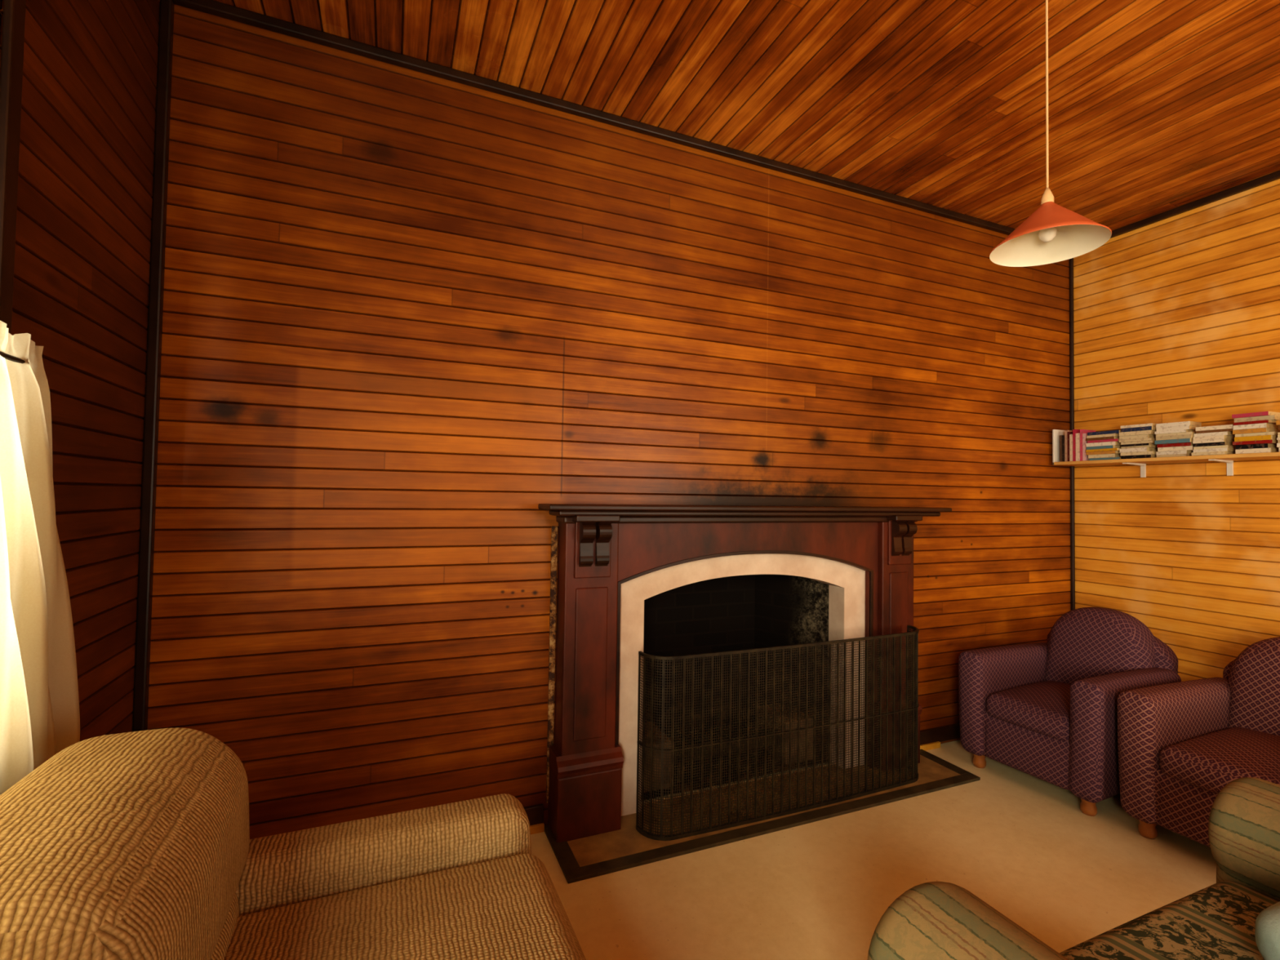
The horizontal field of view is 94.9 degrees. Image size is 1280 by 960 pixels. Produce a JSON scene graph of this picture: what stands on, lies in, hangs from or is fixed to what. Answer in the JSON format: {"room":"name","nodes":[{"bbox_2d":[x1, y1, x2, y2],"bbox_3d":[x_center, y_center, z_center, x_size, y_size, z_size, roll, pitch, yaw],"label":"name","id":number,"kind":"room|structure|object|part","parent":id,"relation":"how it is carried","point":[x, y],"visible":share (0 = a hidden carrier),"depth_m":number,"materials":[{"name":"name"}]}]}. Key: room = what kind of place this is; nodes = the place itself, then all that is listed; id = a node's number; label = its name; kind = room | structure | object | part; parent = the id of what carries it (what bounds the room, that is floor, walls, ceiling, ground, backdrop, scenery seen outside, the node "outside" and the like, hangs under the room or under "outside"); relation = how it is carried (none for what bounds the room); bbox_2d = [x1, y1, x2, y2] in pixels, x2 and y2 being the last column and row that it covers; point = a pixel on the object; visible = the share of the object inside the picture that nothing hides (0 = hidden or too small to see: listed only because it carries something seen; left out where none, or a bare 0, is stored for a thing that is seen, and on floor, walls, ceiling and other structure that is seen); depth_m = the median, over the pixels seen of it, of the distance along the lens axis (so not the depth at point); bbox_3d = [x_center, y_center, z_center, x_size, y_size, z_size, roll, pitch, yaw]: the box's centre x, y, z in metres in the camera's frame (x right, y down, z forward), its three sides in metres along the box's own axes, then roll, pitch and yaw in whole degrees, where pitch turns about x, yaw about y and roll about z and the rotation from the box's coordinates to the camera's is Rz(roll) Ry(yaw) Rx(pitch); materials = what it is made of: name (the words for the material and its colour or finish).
{"room":"living room","nodes":[
{"label":"living room","id":0,"kind":"room"},
{"bbox_2d":[0,0,159,741],"bbox_3d":[-0.729,-0.163,-0.268,0.100,2.990,4.670,2,-2,-23],"label":"wall","id":1,"kind":"structure","parent":0,"point":[82,268],"depth_m":1.55,"materials":[{"name":"brown wood"}]},
{"bbox_2d":[0,0,26,333],"bbox_3d":[-1.072,-0.260,0.580,0.106,1.734,1.285,2,-2,-23],"label":"frame","id":2,"kind":"object","parent":1,"relation":"attached to","point":[14,11],"visible":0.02,"depth_m":1.17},
{"bbox_2d":[0,320,79,795],"bbox_3d":[-1.025,0.250,0.674,0.065,1.096,1.550,2,-2,-23],"label":"sheer curtain","id":3,"kind":"object","parent":1,"relation":"hanging from","point":[40,714],"visible":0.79,"depth_m":1.18,"materials":[{"name":"white fabric"}]},
{"bbox_3d":[-0.968,-0.244,0.572,0.010,0.010,1.300,2,-2,-23],"label":"rod","id":4,"kind":"part","parent":3,"relation":"part of","materials":[{"name":"black metal"}]},
{"bbox_2d":[147,4,1071,839],"bbox_3d":[0.557,-0.059,2.867,4.920,2.990,0.100,2,-2,-23],"label":"wall","id":5,"kind":"structure","parent":0,"point":[408,314],"depth_m":2.31,"materials":[{"name":"brown wood"}]},
{"bbox_2d":[132,0,174,731],"bbox_3d":[-1.575,-0.101,1.891,0.032,2.955,0.032,2,-2,-23],"label":"trim","id":6,"kind":"structure","parent":5,"relation":"attached to","point":[145,574],"depth_m":1.89,"materials":[{"name":"black wood"}]},
{"bbox_2d":[524,803,543,825],"bbox_3d":[-0.988,1.332,2.119,1.300,0.078,0.018,2,-2,-23],"label":"baseboard","id":7,"kind":"structure","parent":5,"relation":"attached to","point":[535,813],"depth_m":2.35,"materials":[{"name":"brown wood"}]},
{"bbox_2d":[529,822,544,834],"bbox_3d":[-0.471,1.391,2.330,0.180,0.030,0.030,2,-2,-23],"label":"trim","id":8,"kind":"structure","parent":5,"relation":"attached to","point":[539,828],"depth_m":2.34,"materials":[{"name":"brown wood"}]},
{"bbox_2d":[172,0,1015,235],"bbox_3d":[0.605,-1.538,2.847,4.720,0.035,0.030,2,-2,-23],"label":"trim","id":9,"kind":"structure","parent":5,"relation":"attached to","point":[210,6],"depth_m":2.41,"materials":[{"name":"black wood"}]},
{"bbox_2d":[920,741,940,751],"bbox_3d":[1.522,1.444,3.175,0.250,0.030,0.030,2,-2,-23],"label":"trim","id":10,"kind":"structure","parent":5,"relation":"attached to","point":[933,745],"depth_m":3.18,"materials":[{"name":"brown wood"}]},
{"bbox_2d":[920,723,959,745],"bbox_3d":[2.058,1.413,3.410,1.420,0.078,0.018,2,-2,-23],"label":"baseboard","id":11,"kind":"structure","parent":5,"relation":"attached to","point":[948,732],"depth_m":3.23,"materials":[{"name":"brown wood"}]},
{"bbox_2d":[1069,257,1075,610],"bbox_3d":[2.743,0.014,3.729,0.020,2.955,0.020,2,-2,-23],"label":"trim","id":12,"kind":"structure","parent":5,"relation":"attached to","point":[1071,260],"depth_m":3.73,"materials":[{"name":"black wood"}]},
{"bbox_2d":[213,0,1279,231],"bbox_3d":[1.510,-1.649,0.713,5.016,0.100,4.870,2,-2,-23],"label":"ceiling","id":13,"kind":"structure","parent":0,"point":[1155,107],"depth_m":2.28,"materials":[{"name":"brown wood"}]},
{"bbox_2d":[989,0,1111,266],"bbox_3d":[1.232,-1.136,1.778,0.302,0.874,0.302,2,-2,-23],"label":"pendant lamp","id":14,"kind":"object","parent":13,"relation":"hanging from","point":[1053,233],"visible":1,"depth_m":1.78,"materials":[{"name":"red metal"}]},
{"bbox_3d":[1.233,-1.212,1.780,0.006,0.685,0.006,2,-2,-23],"label":"cord","id":15,"kind":"part","parent":14,"relation":"part of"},
{"bbox_3d":[1.226,-0.749,1.768,0.048,0.063,0.048,2,-2,-23],"label":"bulb","id":16,"kind":"part","parent":14,"relation":"part of","materials":[{"name":"white glass"}]},
{"bbox_3d":[1.226,-0.767,1.768,0.302,0.135,0.302,2,-2,-23],"label":"lamp shade","id":17,"kind":"part","parent":14,"relation":"part of","materials":[{"name":"orange metal"}]},
{"bbox_3d":[1.226,-0.758,1.768,0.300,0.117,0.300,2,-2,-23],"label":"lamp shade","id":18,"kind":"part","parent":14,"relation":"part of","materials":[{"name":"metal"}]},
{"bbox_2d":[530,739,1216,959],"bbox_3d":[1.465,1.440,0.631,4.920,0.100,4.870,2,-2,-23],"label":"floor","id":19,"kind":"structure","parent":0,"point":[1024,844],"depth_m":2.11,"materials":[{"name":"beige carpet"}]},
{"bbox_2d":[0,727,586,959],"bbox_3d":[-0.466,0.920,0.710,1.007,0.885,1.481,2,-2,-23],"label":"sofa","id":20,"kind":"object","parent":19,"relation":"on","point":[133,845],"visible":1,"depth_m":1.07,"materials":[{"name":"beige fabric"}]},
{"bbox_2d":[0,727,249,959],"bbox_3d":[-0.882,0.684,0.913,0.388,0.415,0.724,2,-2,-23],"label":"sofa backrest","id":21,"kind":"object","parent":20,"relation":"on","point":[133,845],"depth_m":0.86,"materials":[{"name":"beige fabric"}]},
{"bbox_3d":[-0.681,1.062,1.327,0.875,0.532,0.171,2,-2,-23],"label":"arm","id":22,"kind":"part","parent":20,"relation":"part of"},
{"bbox_2d":[224,853,586,959],"bbox_3d":[-0.460,0.981,1.029,0.744,0.270,0.595,2,-2,-23],"label":"seat cushion","id":23,"kind":"object","parent":20,"relation":"on","point":[409,906],"depth_m":1.17,"materials":[{"name":"beige fabric"}]},
{"bbox_2d":[537,503,951,842],"bbox_3d":[0.497,0.781,2.930,2.130,1.312,0.685,2,-2,-23],"label":"fireplace","id":24,"kind":"object","parent":19,"relation":"on","point":[655,580],"visible":0.73,"depth_m":2.69,"materials":[{"name":"brown wood"}]},
{"bbox_3d":[-0.197,0.730,2.348,0.135,0.600,0.017,2,-2,-23],"label":"pilaster panel","id":25,"kind":"part","parent":24,"relation":"part of","materials":[{"name":"brown wood"}]},
{"bbox_3d":[0.182,1.363,2.766,0.020,0.130,0.020,2,-2,-23],"label":"grate leg","id":26,"kind":"part","parent":24,"relation":"part of","materials":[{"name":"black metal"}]},
{"bbox_3d":[0.547,0.181,2.733,1.890,0.030,0.130,2,-2,-23],"label":"mantel moulding","id":27,"kind":"part","parent":24,"relation":"part of","materials":[{"name":"brown wood"}]},
{"bbox_2d":[537,503,951,511],"bbox_3d":[0.602,0.131,2.722,2.130,0.022,0.195,2,-2,-23],"label":"mantel shelf","id":28,"kind":"object","parent":24,"relation":"attached to","point":[551,507],"depth_m":2.52,"materials":[{"name":"brown wood"}]},
{"bbox_3d":[0.596,0.155,2.736,2.040,0.024,0.165,2,-2,-23],"label":"mantel moulding","id":29,"kind":"part","parent":24,"relation":"part of","materials":[{"name":"brown wood"}]},
{"bbox_3d":[0.535,0.807,2.723,1.490,1.250,0.065,2,-2,-23],"label":"header panel","id":30,"kind":"part","parent":24,"relation":"part of","materials":[{"name":"brown wood"}]},
{"bbox_3d":[0.688,1.376,2.980,0.020,0.130,0.020,2,-2,-23],"label":"grate leg","id":31,"kind":"part","parent":24,"relation":"part of","materials":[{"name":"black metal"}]},
{"bbox_3d":[1.312,0.771,2.988,0.125,0.600,0.017,2,-2,-23],"label":"pilaster panel","id":32,"kind":"part","parent":24,"relation":"part of","materials":[{"name":"brown wood"}]},
{"bbox_2d":[544,749,980,884],"bbox_3d":[0.626,1.423,2.611,2.060,0.014,0.369,2,-2,-23],"label":"hearth","id":33,"kind":"object","parent":19,"relation":"on","point":[624,848],"visible":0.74,"depth_m":2.40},
{"bbox_2d":[635,625,919,840],"bbox_3d":[0.694,1.064,2.596,1.475,0.708,0.140,2,-2,-23],"label":"fire screen","id":34,"kind":"object","parent":33,"relation":"on","point":[911,748],"visible":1,"depth_m":2.48,"materials":[{"name":"black metal"}]},
{"bbox_2d":[958,606,1181,816],"bbox_3d":[2.151,1.065,2.940,0.851,0.795,0.664,2,-2,-27],"label":"armchair","id":35,"kind":"object","parent":19,"relation":"on","point":[1047,712],"visible":0.79,"depth_m":2.86,"materials":[{"name":"purple fabric"}]},
{"bbox_3d":[1.994,1.145,3.149,0.764,0.513,0.147,2,-2,-27],"label":"arm","id":36,"kind":"part","parent":35,"relation":"part of"},
{"bbox_2d":[986,680,1071,740],"bbox_3d":[2.063,1.125,2.894,0.634,0.179,0.386,2,-2,-27],"label":"seat cushion","id":37,"kind":"object","parent":35,"relation":"on","point":[1018,710],"depth_m":2.80,"materials":[{"name":"purple fabric"}]},
{"bbox_3d":[2.229,1.136,2.688,0.764,0.513,0.147,2,-2,-27],"label":"arm","id":38,"kind":"part","parent":35,"relation":"part of"},
{"bbox_2d":[867,777,1279,959],"bbox_3d":[1.228,0.925,0.794,1.385,0.930,1.103,2,-2,-23],"label":"floral armchair","id":39,"kind":"object","parent":19,"relation":"on","point":[1237,917],"visible":1,"depth_m":1.20,"materials":[{"name":"fabric"}]},
{"bbox_3d":[0.682,1.019,0.660,0.280,0.600,0.920,2,-2,-23],"label":"arm","id":40,"kind":"part","parent":39,"relation":"part of","materials":[{"name":"fabric"}]},
{"bbox_2d":[1058,880,1279,959],"bbox_3d":[1.159,1.026,0.949,0.935,0.195,0.740,2,-2,-23],"label":"seat cushion","id":41,"kind":"object","parent":39,"relation":"on","point":[1217,921],"depth_m":1.24,"materials":[{"name":"fabric"}]},
{"bbox_3d":[1.699,1.046,1.091,0.280,0.600,0.920,2,-2,-23],"label":"arm","id":42,"kind":"part","parent":39,"relation":"part of","materials":[{"name":"fabric"}]},
{"bbox_2d":[1254,901,1279,959],"bbox_3d":[1.374,0.867,1.011,0.360,0.178,0.380,2,-2,-23],"label":"cushion","id":43,"kind":"object","parent":39,"relation":"on","point":[1267,925],"depth_m":1.10,"materials":[{"name":"fabric"}]},
{"bbox_2d":[1117,636,1279,847],"bbox_3d":[2.506,1.053,2.309,0.891,0.795,0.694,2,-2,-24],"label":"armchair","id":44,"kind":"object","parent":19,"relation":"on","point":[1180,744],"visible":0.84,"depth_m":2.37,"materials":[{"name":"purple fabric"}]},
{"bbox_3d":[2.354,1.134,2.539,0.804,0.513,0.147,2,-2,-24],"label":"arm","id":45,"kind":"part","parent":44,"relation":"part of"},
{"bbox_2d":[1159,726,1279,794],"bbox_3d":[2.415,1.113,2.267,0.674,0.180,0.416,2,-2,-24],"label":"seat cushion","id":46,"kind":"object","parent":44,"relation":"on","point":[1193,760],"depth_m":2.25,"materials":[{"name":"fabric"}]},
{"bbox_2d":[1073,178,1279,681],"bbox_3d":[3.707,-0.045,1.613,0.100,2.990,4.670,2,-2,-23],"label":"wall","id":47,"kind":"structure","parent":0,"point":[1176,318],"depth_m":3.20,"materials":[{"name":"brown wood"}]},
{"bbox_2d":[1052,429,1279,477],"bbox_3d":[2.909,-0.173,3.085,0.224,0.300,1.298,2,-2,-23],"label":"wall shelf","id":48,"kind":"object","parent":47,"relation":"attached to","point":[1228,459],"visible":0.89,"depth_m":3.18,"materials":[{"name":"white wood"}]},
{"bbox_3d":[2.658,-0.200,3.678,0.224,0.222,0.012,2,-2,-23],"label":"panel","id":49,"kind":"part","parent":48,"relation":"part of","materials":[{"name":"white paint"}]},
{"bbox_2d":[1059,411,1279,462],"bbox_3d":[2.863,-0.218,3.122,0.155,0.194,1.140,2,-2,-23],"label":"books","id":50,"kind":"object","parent":48,"relation":"on","point":[1255,432],"visible":0.93,"depth_m":3.08,"materials":[{"name":"multicoloured paper"}]},
{"bbox_2d":[1110,170,1279,238],"bbox_3d":[3.675,-1.524,1.613,0.030,0.035,4.640,2,-2,-23],"label":"trim","id":51,"kind":"structure","parent":47,"relation":"attached to","point":[1275,175],"depth_m":3.16,"materials":[{"name":"black wood"}]}
]}

